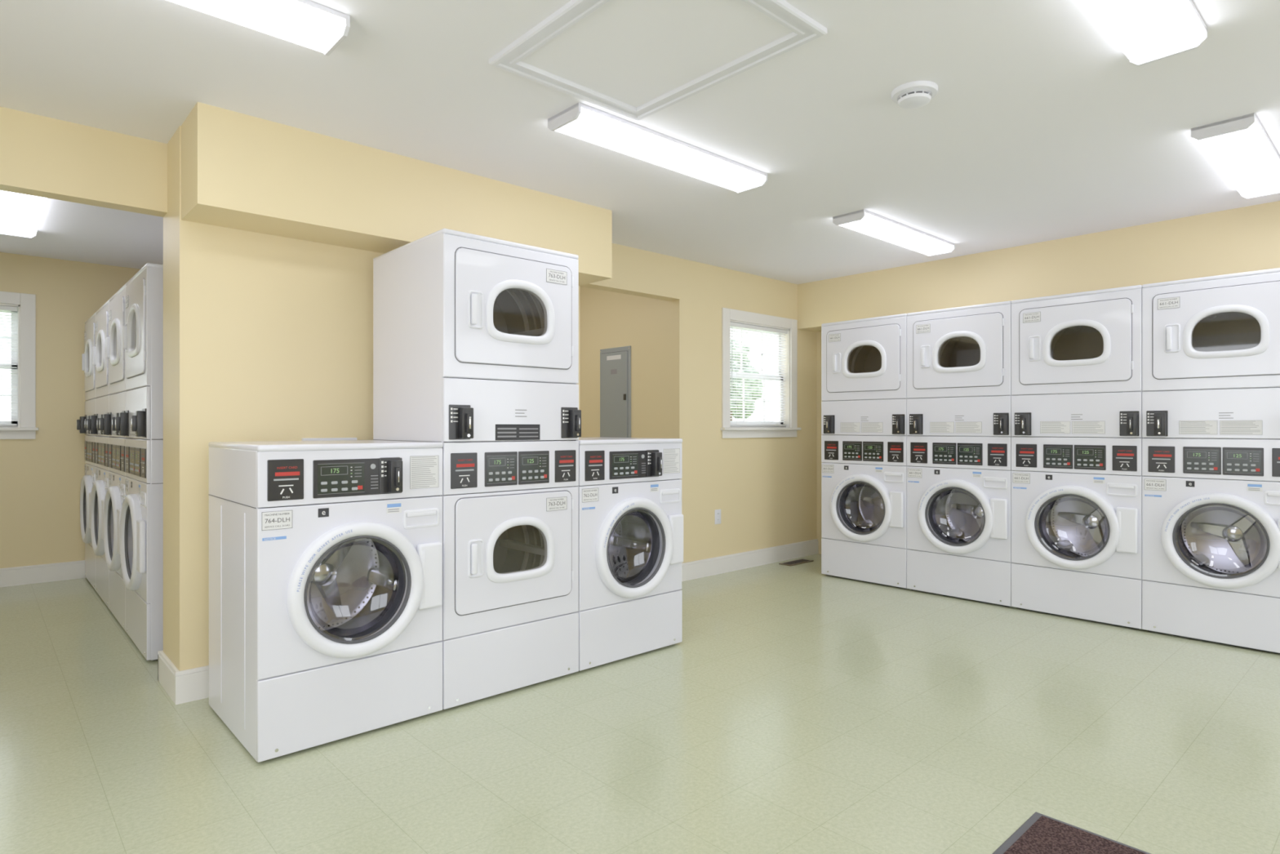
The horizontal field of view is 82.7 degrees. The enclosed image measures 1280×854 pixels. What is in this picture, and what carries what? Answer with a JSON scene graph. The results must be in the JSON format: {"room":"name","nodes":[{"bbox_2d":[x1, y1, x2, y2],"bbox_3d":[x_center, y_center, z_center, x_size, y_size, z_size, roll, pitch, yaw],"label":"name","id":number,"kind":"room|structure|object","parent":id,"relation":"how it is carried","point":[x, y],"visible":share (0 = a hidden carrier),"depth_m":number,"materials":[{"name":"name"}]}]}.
{"room":"laundry","nodes":[
{"label":"laundry","id":0,"kind":"room"},
{"bbox_2d":[0,252,140,568],"bbox_3d":[-4.785,-0.055,5.313,2.940,2.450,0.120,0,0,-42],"label":"wall","id":1,"kind":"structure","parent":0,"point":[41,477],"depth_m":5.52,"materials":[{"name":"beige paint"}]},
{"bbox_2d":[0,291,38,439],"bbox_3d":[-4.917,-0.451,5.158,0.999,1.082,0.170,0,0,-42],"label":"window","id":2,"kind":"structure","parent":1,"relation":"in","point":[25,428],"depth_m":5.41,"materials":[{"name":"white"}]},
{"bbox_2d":[0,305,17,426],"bbox_3d":[-4.912,-0.451,5.152,0.763,0.883,0.038,0,0,-42],"label":"window blind","id":3,"kind":"object","parent":2,"relation":"attached to","point":[2,307],"visible":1,"depth_m":5.38,"materials":[{"name":"white plastic"}]},
{"bbox_2d":[0,560,86,586],"bbox_3d":[-4.738,1.103,5.262,2.700,0.135,0.018,0,0,-42],"label":"baseboard","id":4,"kind":"structure","parent":1,"relation":"attached to","point":[25,575],"depth_m":5.47,"materials":[{"name":"white wood"}]},
{"bbox_2d":[0,106,167,217],"bbox_3d":[-2.887,-1.125,2.672,1.940,0.310,0.100,0,0,-42],"label":"wall","id":5,"kind":"structure","parent":0,"point":[41,156],"depth_m":3.08,"materials":[{"name":"beige paint"}]},
{"bbox_2d":[163,125,579,671],"bbox_3d":[-1.290,-0.055,3.948,2.140,2.450,0.370,0,0,-42],"label":"wall partition","id":6,"kind":"structure","parent":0,"point":[267,337],"depth_m":3.28,"materials":[{"name":"beige paint"}]},
{"bbox_2d":[157,649,208,704],"bbox_3d":[-1.295,1.103,3.941,2.158,0.135,0.403,0,0,-42],"label":"baseboard","id":7,"kind":"structure","parent":6,"relation":"attached to","point":[185,686],"depth_m":3.12,"materials":[{"name":"white wood"}]},
{"bbox_2d":[579,286,668,438],"bbox_3d":[-0.314,-0.055,6.275,0.120,2.450,1.710,0,0,-42],"label":"wall","id":8,"kind":"structure","parent":0,"point":[607,319],"depth_m":5.91,"materials":[{"name":"beige paint"}]},
{"bbox_2d":[600,346,631,437],"bbox_3d":[-0.211,-0.240,6.054,0.026,0.840,0.385,0,0,-42],"label":"electrical panel","id":9,"kind":"object","parent":8,"relation":"attached to","point":[615,362],"visible":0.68,"depth_m":6.04,"materials":[{"name":"grey metal"}]},
{"bbox_2d":[0,553,1279,853],"bbox_3d":[-0.208,1.220,3.527,7.290,0.100,8.930,0,0,-42],"label":"floor","id":10,"kind":"structure","parent":0,"point":[798,708],"depth_m":2.64,"materials":[{"name":"tile"}]},
{"bbox_2d":[76,312,97,589],"bbox_3d":[-3.828,0.178,5.609,0.778,1.984,0.694,0,0,-42],"label":"washer","id":11,"kind":"object","parent":10,"relation":"on","point":[88,479],"visible":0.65,"depth_m":5.37,"materials":[{"name":"white metal"}]},
{"bbox_2d":[86,299,111,608],"bbox_3d":[-3.361,0.178,5.098,0.778,1.984,0.694,0,0,-42],"label":"washer","id":12,"kind":"object","parent":10,"relation":"on","point":[100,486],"visible":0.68,"depth_m":4.83,"materials":[{"name":"white metal"}]},
{"bbox_2d":[99,284,128,631],"bbox_3d":[-2.894,0.178,4.587,0.778,1.984,0.694,0,0,-42],"label":"washer","id":13,"kind":"object","parent":10,"relation":"on","point":[115,495],"visible":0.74,"depth_m":4.33,"materials":[{"name":"white metal"}]},
{"bbox_2d":[115,262,163,660],"bbox_3d":[-2.428,0.178,4.076,0.778,1.984,0.694,0,0,-42],"label":"washer","id":14,"kind":"object","parent":10,"relation":"on","point":[141,520],"visible":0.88,"depth_m":3.64,"materials":[{"name":"white metal"}]},
{"bbox_2d":[208,440,443,762],"bbox_3d":[-1.282,0.616,2.979,0.696,1.108,0.782,0,0,-42],"label":"washer","id":15,"kind":"object","parent":10,"relation":"on","point":[326,557],"visible":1,"depth_m":2.73,"materials":[{"name":"white metal"}]},
{"bbox_2d":[301,437,356,440],"bbox_3d":[-1.479,0.161,3.484,0.255,0.218,0.060,0,0,-42],"label":"paper","id":16,"kind":"object","parent":15,"relation":"on","point":[306,438],"visible":0.09,"depth_m":3.47,"materials":[{"name":"white paper"}]},
{"bbox_2d":[373,228,581,709],"bbox_3d":[-0.768,0.178,3.451,0.699,1.984,0.778,0,0,-42],"label":"dryer","id":17,"kind":"object","parent":10,"relation":"on","point":[476,337],"visible":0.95,"depth_m":3.19,"materials":[{"name":"white metal"}]},
{"bbox_2d":[577,436,683,671],"bbox_3d":[-0.250,0.616,3.921,0.699,1.108,0.782,0,0,-42],"label":"washer","id":18,"kind":"object","parent":10,"relation":"on","point":[631,517],"visible":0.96,"depth_m":3.68,"materials":[{"name":"white metal"}]},
{"bbox_2d":[778,558,813,565],"bbox_3d":[1.350,1.166,6.277,0.340,0.008,0.120,0,0,-42],"label":"floor vent","id":19,"kind":"object","parent":10,"relation":"in","point":[802,560],"visible":1,"depth_m":6.26,"materials":[{"name":"brown"}]},
{"bbox_2d":[821,313,907,588],"bbox_3d":[1.911,0.178,5.694,0.778,1.984,0.714,0,0,-42],"label":"washer","id":20,"kind":"object","parent":10,"relation":"on","point":[864,361],"visible":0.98,"depth_m":5.49,"materials":[{"name":"white metal"}]},
{"bbox_2d":[906,301,1012,606],"bbox_3d":[2.391,0.178,5.169,0.778,1.984,0.714,0,0,-42],"label":"washer","id":21,"kind":"object","parent":10,"relation":"on","point":[959,395],"visible":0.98,"depth_m":4.96,"materials":[{"name":"white metal"}]},
{"bbox_2d":[991,811,1151,853],"bbox_3d":[1.348,1.165,1.367,0.915,0.011,1.440,0,0,-42],"label":"door mat","id":22,"kind":"object","parent":10,"relation":"on","point":[1041,833],"visible":1,"depth_m":2.04,"materials":[{"name":"brown rubber"}]},
{"bbox_2d":[1011,284,1142,629],"bbox_3d":[2.871,0.178,4.643,0.778,1.984,0.714,0,0,-42],"label":"washer","id":23,"kind":"object","parent":10,"relation":"on","point":[1077,391],"visible":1,"depth_m":4.43,"materials":[{"name":"white metal"}]},
{"bbox_2d":[1142,267,1279,653],"bbox_3d":[3.351,0.178,4.118,0.778,1.984,0.714,0,0,-42],"label":"washer","id":24,"kind":"object","parent":10,"relation":"on","point":[1211,345],"visible":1,"depth_m":3.97,"materials":[{"name":"white metal"}]},
{"bbox_2d":[0,0,1279,284],"bbox_3d":[-0.208,-1.330,3.527,7.290,0.100,8.930,0,0,-42],"label":"ceiling","id":25,"kind":"structure","parent":0,"point":[1037,126],"depth_m":2.94,"materials":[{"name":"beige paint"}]},
{"bbox_2d":[0,190,47,238],"bbox_3d":[-3.606,-1.252,4.223,0.210,0.056,1.200,0,0,-42],"label":"ceiling light fixture","id":26,"kind":"object","parent":25,"relation":"attached to","point":[20,215],"depth_m":4.18,"materials":[{"name":"white plastic"}]},
{"bbox_2d":[166,0,350,56],"bbox_3d":[-1.416,-1.252,1.936,1.200,0.056,0.210,0,0,-42],"label":"ceiling light fixture","id":27,"kind":"object","parent":25,"relation":"attached to","point":[308,24],"depth_m":2.20,"materials":[{"name":"white plastic"}]},
{"bbox_2d":[181,102,612,285],"bbox_3d":[-1.059,-1.080,3.699,2.135,0.400,0.310,0,0,-42],"label":"soffit","id":28,"kind":"structure","parent":25,"relation":"attached to","point":[242,171],"depth_m":3.29,"materials":[{"name":"beige paint"}]},
{"bbox_2d":[547,102,767,193],"bbox_3d":[0.131,-1.252,3.349,1.200,0.056,0.210,0,0,-42],"label":"ceiling light fixture","id":29,"kind":"object","parent":25,"relation":"attached to","point":[584,122],"depth_m":3.22,"materials":[{"name":"white plastic"}]},
{"bbox_2d":[488,0,826,120],"bbox_3d":[0.038,-1.270,2.435,0.700,0.020,0.905,0,0,-42],"label":"attic hatch","id":30,"kind":"object","parent":25,"relation":"attached to","point":[636,60],"visible":1,"depth_m":2.44,"materials":[{"name":"painted drywall"},{"name":"painted wood"}]},
{"bbox_2d":[832,208,955,256],"bbox_3d":[1.688,-1.252,4.758,1.200,0.056,0.210,0,0,-42],"label":"ceiling light fixture","id":31,"kind":"object","parent":25,"relation":"attached to","point":[864,221],"depth_m":4.63,"materials":[{"name":"white plastic"}]},
{"bbox_2d":[891,80,937,109],"bbox_3d":[1.046,-1.253,2.773,0.168,0.054,0.168,0,0,-42],"label":"smoke detector","id":32,"kind":"object","parent":25,"relation":"attached to","point":[917,94],"visible":1,"depth_m":2.73,"materials":[{"name":"white plastic"}]},
{"bbox_2d":[797,200,1279,332],"bbox_3d":[3.370,-1.080,4.615,0.300,0.400,5.470,0,0,-42],"label":"ceiling soffit","id":33,"kind":"structure","parent":25,"relation":"attached to","point":[1246,238],"depth_m":4.93,"materials":[{"name":"beige paint"}]},
{"bbox_2d":[1080,0,1207,66],"bbox_3d":[1.305,-1.252,2.004,1.200,0.056,0.210,0,0,-42],"label":"ceiling light fixture","id":34,"kind":"object","parent":25,"relation":"attached to","point":[1146,31],"depth_m":2.24,"materials":[{"name":"white plastic"}]},
{"bbox_2d":[1191,112,1279,199],"bbox_3d":[2.874,-1.252,3.444,1.200,0.056,0.210,0,0,-42],"label":"ceiling light fixture","id":35,"kind":"object","parent":25,"relation":"attached to","point":[1240,147],"depth_m":3.27,"materials":[{"name":"white plastic"}]},
{"bbox_2d":[579,243,816,563],"bbox_3d":[0.543,-0.055,5.819,3.090,2.450,0.120,0,0,-42],"label":"wall","id":36,"kind":"structure","parent":0,"point":[764,489],"depth_m":5.82,"materials":[{"name":"beige paint"}]},
{"bbox_2d":[715,509,720,524],"bbox_3d":[0.622,0.716,5.803,0.072,0.116,0.009,0,0,-42],"label":"wall outlet","id":37,"kind":"object","parent":36,"relation":"attached to","point":[717,512],"visible":1,"depth_m":5.80,"materials":[{"name":"white plastic"}]},
{"bbox_2d":[681,538,817,581],"bbox_3d":[0.974,1.103,6.118,1.810,0.135,0.018,0,0,-42],"label":"baseboard","id":38,"kind":"structure","parent":36,"relation":"attached to","point":[692,570],"depth_m":6.02,"materials":[{"name":"white wood"}]},
{"bbox_2d":[720,307,800,438],"bbox_3d":[1.001,-0.433,6.202,1.031,1.047,0.170,0,0,-42],"label":"window","id":39,"kind":"structure","parent":36,"relation":"in","point":[728,315],"depth_m":6.24,"materials":[{"name":"white"}]},
{"bbox_2d":[730,321,786,426],"bbox_3d":[1.006,-0.433,6.196,0.795,0.848,0.038,0,0,-42],"label":"window blind","id":40,"kind":"object","parent":39,"relation":"attached to","point":[734,325],"visible":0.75,"depth_m":6.20,"materials":[{"name":"white plastic"}]},
{"bbox_2d":[816,331,822,554],"bbox_3d":[3.525,-0.055,4.756,0.120,2.450,5.470,0,0,-42],"label":"wall","id":41,"kind":"structure","parent":0,"point":[819,401],"depth_m":6.72,"materials":[{"name":"beige paint"}]},
{"label":"outside","id":42,"kind":"structure","parent":0,"visible":0},
{"bbox_3d":[-7.949,1.670,19.826,65.000,0.200,60.000,0,0,-42],"label":"ground","id":43,"kind":"structure","parent":42,"visible":0},
{"bbox_2d":[730,337,763,420],"bbox_3d":[3.212,-0.837,27.026,2.460,4.914,2.414,0,0,-13],"label":"tree","id":44,"kind":"object","parent":43,"relation":"on","point":[733,389],"visible":0.23,"depth_m":26.41,"materials":[{"name":"green plant"}]}
]}

